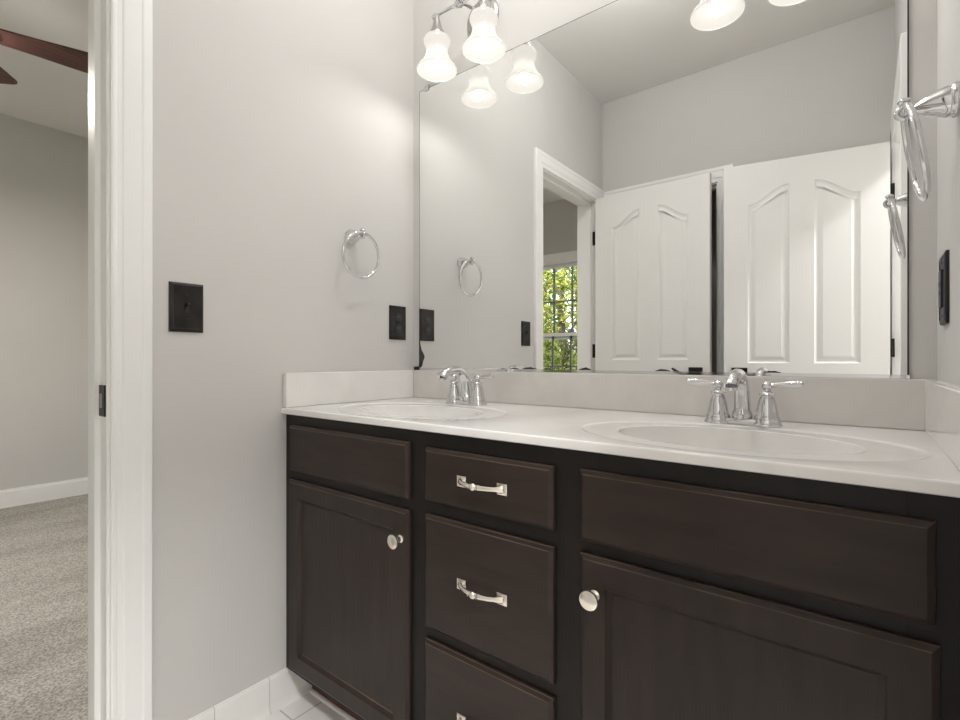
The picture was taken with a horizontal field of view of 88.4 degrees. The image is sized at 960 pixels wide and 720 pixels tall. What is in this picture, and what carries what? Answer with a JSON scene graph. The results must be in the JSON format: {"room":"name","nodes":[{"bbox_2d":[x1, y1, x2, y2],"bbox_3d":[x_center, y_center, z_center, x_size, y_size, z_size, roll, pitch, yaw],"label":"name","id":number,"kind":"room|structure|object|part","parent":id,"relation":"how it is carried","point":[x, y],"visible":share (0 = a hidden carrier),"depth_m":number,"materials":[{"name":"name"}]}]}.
{"room":"bathroom","nodes":[
{"label":"bathroom","id":0,"kind":"room"},
{"bbox_2d":[0,113,87,489],"bbox_3d":[-3.680,-0.336,3.073,0.120,2.747,4.580,0,0,38],"label":"wall","id":1,"kind":"structure","parent":0,"point":[44,169],"depth_m":3.60,"materials":[{"name":"paint"}]},
{"bbox_2d":[0,477,87,508],"bbox_3d":[-3.591,0.971,3.079,0.014,0.126,4.460,0,0,38],"label":"baseboard","id":2,"kind":"structure","parent":1,"relation":"attached to","point":[25,495],"depth_m":3.59,"materials":[{"name":"paint"}]},
{"bbox_2d":[0,0,87,137],"bbox_3d":[-2.361,-1.769,2.123,3.430,0.120,4.760,0,0,38],"label":"ceiling","id":3,"kind":"structure","parent":0,"point":[47,93],"depth_m":2.92,"materials":[{"name":"paint"}]},
{"bbox_2d":[0,29,87,84],"bbox_3d":[-2.232,-1.490,2.022,1.022,0.438,1.039,0,0,38],"label":"ceiling fan","id":4,"kind":"object","parent":3,"relation":"hanging from","point":[70,57],"visible":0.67,"depth_m":2.26,"materials":[{"name":"brown wood"}]},
{"bbox_3d":[-2.383,-1.412,2.343,0.166,0.023,0.380,0,0,-22],"label":"blade","id":5,"kind":"part","parent":4,"relation":"part of","materials":[{"name":"brown wood"}]},
{"bbox_2d":[0,494,346,719],"bbox_3d":[-1.229,1.096,1.242,6.298,0.124,4.760,0,0,38],"label":"floor","id":6,"kind":"structure","parent":0,"point":[44,545],"depth_m":1.98,"materials":[{"name":"carpet"}]},
{"bbox_2d":[286,414,959,719],"bbox_3d":[0.152,0.601,1.228,1.493,0.874,0.578,0,0,38],"label":"vanity cabinet","id":7,"kind":"object","parent":6,"relation":"on","point":[430,575],"visible":0.98,"depth_m":0.86,"materials":[{"name":"brown wood"}]},
{"bbox_3d":[0.054,1.034,1.088,1.476,0.008,0.010,0,0,38],"label":"toe trim","id":8,"kind":"part","parent":7,"relation":"part of","materials":[{"name":"wood"}]},
{"bbox_3d":[-0.366,0.635,1.314,0.510,0.561,0.014,0,0,38],"label":"door","id":9,"kind":"part","parent":7,"relation":"part of","materials":[{"name":"brown wood"}]},
{"bbox_3d":[-0.196,0.423,1.154,0.034,0.034,0.030,0,0,38],"label":"knob","id":10,"kind":"part","parent":7,"relation":"part of","materials":[{"name":"silver metal"}]},
{"bbox_3d":[-0.006,0.766,1.005,0.130,0.023,0.034,0,0,38],"label":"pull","id":11,"kind":"part","parent":7,"relation":"part of","materials":[{"name":"silver metal"}]},
{"bbox_3d":[-0.006,0.478,1.005,0.130,0.023,0.034,0,0,38],"label":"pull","id":12,"kind":"part","parent":7,"relation":"part of","materials":[{"name":"silver metal"}]},
{"bbox_3d":[-0.006,0.259,1.005,0.130,0.023,0.034,0,0,38],"label":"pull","id":13,"kind":"part","parent":7,"relation":"part of","materials":[{"name":"silver metal"}]},
{"bbox_3d":[0.007,0.775,1.024,0.333,0.282,0.014,0,0,38],"label":"drawer","id":14,"kind":"part","parent":7,"relation":"part of","materials":[{"name":"brown wood"}]},
{"bbox_3d":[0.007,0.479,1.024,0.333,0.257,0.014,0,0,38],"label":"drawer","id":15,"kind":"part","parent":7,"relation":"part of","materials":[{"name":"brown wood"}]},
{"bbox_3d":[0.007,0.260,1.024,0.333,0.120,0.014,0,0,38],"label":"drawer","id":16,"kind":"part","parent":7,"relation":"part of","materials":[{"name":"brown wood"}]},
{"bbox_3d":[0.192,0.412,0.852,0.034,0.034,0.030,0,0,38],"label":"knob","id":17,"kind":"part","parent":7,"relation":"part of","materials":[{"name":"silver metal"}]},
{"bbox_2d":[281,370,959,497],"bbox_3d":[0.163,0.161,1.240,1.497,0.242,0.552,0,0,38],"label":"countertop","id":18,"kind":"structure","parent":7,"relation":"on","point":[885,433],"depth_m":1.08,"materials":[{"name":"stone"}]},
{"bbox_2d":[437,366,493,405],"bbox_3d":[-0.052,0.082,1.590,0.173,0.125,0.173,0,0,-8],"label":"faucet","id":19,"kind":"object","parent":18,"relation":"on","point":[472,396],"visible":1,"depth_m":1.57,"materials":[{"name":"silver metal"}]},
{"bbox_3d":[-0.110,0.056,1.639,0.079,0.023,0.021,0,0,29],"label":"lever","id":20,"kind":"part","parent":19,"relation":"part of","materials":[{"name":"silver metal"}]},
{"bbox_3d":[-0.085,0.097,1.625,0.050,0.065,0.050,0,0,38],"label":"handle","id":21,"kind":"part","parent":19,"relation":"part of","materials":[{"name":"silver metal"}]},
{"bbox_3d":[-0.077,0.076,1.556,0.043,0.113,0.148,0,0,38],"label":"spout","id":22,"kind":"part","parent":19,"relation":"part of","materials":[{"name":"silver metal"}]},
{"bbox_3d":[-0.008,0.097,1.565,0.050,0.065,0.050,0,0,38],"label":"handle","id":23,"kind":"part","parent":19,"relation":"part of","materials":[{"name":"silver metal"}]},
{"bbox_3d":[0.012,0.056,1.544,0.021,0.023,0.079,0,0,-43],"label":"lever","id":24,"kind":"part","parent":19,"relation":"part of","materials":[{"name":"silver metal"}]},
{"bbox_2d":[686,369,803,427],"bbox_3d":[0.580,0.082,1.098,0.173,0.125,0.173,0,0,-8],"label":"faucet","id":25,"kind":"object","parent":18,"relation":"on","point":[766,415],"visible":1,"depth_m":1.08,"materials":[{"name":"silver metal"}]},
{"bbox_3d":[0.522,0.056,1.147,0.079,0.023,0.021,0,0,29],"label":"lever","id":26,"kind":"part","parent":25,"relation":"part of","materials":[{"name":"silver metal"}]},
{"bbox_3d":[0.547,0.097,1.133,0.050,0.065,0.050,0,0,38],"label":"handle","id":27,"kind":"part","parent":25,"relation":"part of","materials":[{"name":"silver metal"}]},
{"bbox_3d":[0.555,0.076,1.064,0.043,0.113,0.148,0,0,38],"label":"spout","id":28,"kind":"part","parent":25,"relation":"part of","materials":[{"name":"silver metal"}]},
{"bbox_3d":[0.624,0.097,1.073,0.050,0.065,0.050,0,0,38],"label":"handle","id":29,"kind":"part","parent":25,"relation":"part of","materials":[{"name":"silver metal"}]},
{"bbox_3d":[0.644,0.056,1.052,0.021,0.023,0.079,0,0,-43],"label":"lever","id":30,"kind":"part","parent":25,"relation":"part of","materials":[{"name":"silver metal"}]},
{"bbox_3d":[0.368,0.631,0.742,0.476,0.569,0.014,0,0,38],"label":"door","id":31,"kind":"part","parent":7,"relation":"part of","materials":[{"name":"brown wood"}]},
{"bbox_2d":[153,0,412,719],"bbox_3d":[-1.345,-0.336,0.635,0.140,2.747,3.360,0,0,38],"label":"wall","id":32,"kind":"structure","parent":0,"point":[282,128],"depth_m":1.41,"materials":[{"name":"paint"}]},
{"bbox_2d":[88,0,109,719],"bbox_3d":[-1.136,-0.004,0.905,0.140,2.084,0.731,0,0,38],"label":"trim","id":33,"kind":"structure","parent":32,"relation":"attached to","point":[98,10],"depth_m":1.16,"materials":[{"name":"paint"}]},
{"bbox_3d":[-0.882,0.096,1.154,0.040,0.073,0.005,0,0,38],"label":"strike plate","id":34,"kind":"part","parent":33,"relation":"part of","materials":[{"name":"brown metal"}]},
{"bbox_2d":[110,0,152,719],"bbox_3d":[-1.070,-0.042,0.861,0.017,2.160,0.872,0,0,38],"label":"trim","id":35,"kind":"structure","parent":32,"relation":"attached to","point":[131,21],"depth_m":1.17,"materials":[{"name":"paint"}]},
{"bbox_2d":[169,281,202,332],"bbox_3d":[-0.751,-0.134,1.268,0.020,0.126,0.081,0,0,38],"label":"light switch","id":36,"kind":"object","parent":32,"relation":"attached to","point":[185,299],"visible":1,"depth_m":1.27,"materials":[{"name":"black plastic"}]},
{"bbox_2d":[189,667,311,719],"bbox_3d":[-0.661,0.986,1.387,0.017,0.104,0.451,0,0,38],"label":"baseboard","id":37,"kind":"structure","parent":32,"relation":"attached to","point":[268,696],"depth_m":1.43,"materials":[{"name":"tile"}]},
{"bbox_2d":[341,228,379,278],"bbox_3d":[-0.410,-0.356,1.660,0.076,0.175,0.158,0,0,38],"label":"towel ring","id":38,"kind":"object","parent":32,"relation":"attached to","point":[352,237],"visible":1,"depth_m":1.65,"materials":[{"name":"silver metal"}]},
{"bbox_3d":[-0.420,-0.417,1.667,0.053,0.053,0.053,0,0,38],"label":"wall post","id":39,"kind":"part","parent":38,"relation":"part of","materials":[{"name":"silver metal"}]},
{"bbox_2d":[389,305,405,339],"bbox_3d":[-0.307,-0.137,1.848,0.008,0.126,0.081,0,0,38],"label":"wall outlet","id":40,"kind":"object","parent":32,"relation":"attached to","point":[397,314],"visible":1,"depth_m":1.84,"materials":[{"name":"black plastic"}]},
{"bbox_2d":[395,324,401,332],"bbox_3d":[-0.306,-0.116,1.847,0.004,0.033,0.033,0,0,38],"label":"socket","id":41,"kind":"object","parent":40,"relation":"attached to","point":[398,327],"depth_m":1.85,"materials":[{"name":"grey plastic"}]},
{"bbox_2d":[395,313,401,321],"bbox_3d":[-0.306,-0.158,1.847,0.004,0.033,0.033,0,0,38],"label":"socket","id":42,"kind":"object","parent":40,"relation":"attached to","point":[398,316],"depth_m":1.85,"materials":[{"name":"grey plastic"}]},
{"bbox_2d":[413,0,936,379],"bbox_3d":[0.370,-0.336,1.505,1.778,2.747,0.120,0,0,38],"label":"wall","id":43,"kind":"structure","parent":0,"point":[519,22],"depth_m":1.02,"materials":[{"name":"paint"}]},
{"bbox_2d":[417,0,504,81],"bbox_3d":[-0.050,-1.107,1.635,0.337,0.274,0.192,0,0,38],"label":"vanity light","id":44,"kind":"object","parent":43,"relation":"attached to","point":[483,46],"visible":1,"depth_m":1.61,"materials":[{"name":"white glass"}]},
{"bbox_3d":[-0.146,-1.037,1.675,0.137,0.118,0.137,0,0,38],"label":"lamp shade","id":45,"kind":"part","parent":44,"relation":"part of","materials":[{"name":"white glass"}]},
{"bbox_3d":[-0.039,-1.175,1.650,0.018,0.036,0.102,0,0,38],"label":"stem","id":46,"kind":"part","parent":44,"relation":"part of","materials":[{"name":"silver metal"}]},
{"bbox_3d":[0.012,-1.029,1.552,0.137,0.118,0.137,0,0,38],"label":"lamp shade","id":47,"kind":"part","parent":44,"relation":"part of","materials":[{"name":"white glass"}]},
{"bbox_2d":[418,0,909,378],"bbox_3d":[0.327,-0.498,1.456,1.422,1.075,0.009,0,0,38],"label":"wall mirror","id":48,"kind":"object","parent":43,"relation":"attached to","point":[679,187],"visible":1,"depth_m":1.30,"materials":[{"name":"clear glass"}]},
{"bbox_2d":[419,311,424,366],"bbox_3d":[-0.222,-0.086,1.881,0.029,0.232,0.001,0,0,38],"label":"mirror","id":49,"kind":"object","parent":48,"relation":"on","point":[421,313],"depth_m":1.88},
{"bbox_2d":[413,370,935,430],"bbox_3d":[0.327,0.092,1.450,1.497,0.104,0.020,0,0,38],"label":"backsplash","id":50,"kind":"structure","parent":43,"relation":"attached to","point":[888,403],"depth_m":1.27,"materials":[{"name":"stone"}]},
{"bbox_2d":[937,0,959,385],"bbox_3d":[0.058,-0.336,-0.229,0.140,2.747,3.000,0,0,38],"label":"wall","id":51,"kind":"structure","parent":0,"point":[948,11],"depth_m":0.85,"materials":[{"name":"paint"}]},
{"bbox_2d":[893,81,959,200],"bbox_3d":[0.709,-0.341,0.785,0.078,0.175,0.158,0,0,38],"label":"towel ring","id":52,"kind":"object","parent":51,"relation":"attached to","point":[944,102],"visible":1,"depth_m":0.76,"materials":[{"name":"silver metal"}]},
{"bbox_3d":[0.718,-0.402,0.778,0.055,0.053,0.053,0,0,38],"label":"wall post","id":53,"kind":"part","parent":52,"relation":"part of","materials":[{"name":"silver metal"}]},
{"bbox_2d":[938,250,948,324],"bbox_3d":[0.829,-0.126,0.885,0.010,0.126,0.081,0,0,38],"label":"wall outlet","id":54,"kind":"object","parent":51,"relation":"attached to","point":[943,274],"visible":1,"depth_m":0.86,"materials":[{"name":"black plastic"}]},
{"bbox_2d":[938,269,942,308],"bbox_3d":[0.828,-0.126,0.886,0.004,0.067,0.033,0,0,38],"label":"socket","id":55,"kind":"object","parent":54,"relation":"attached to","point":[940,274],"depth_m":0.88,"materials":[{"name":"grey plastic"}]}
]}

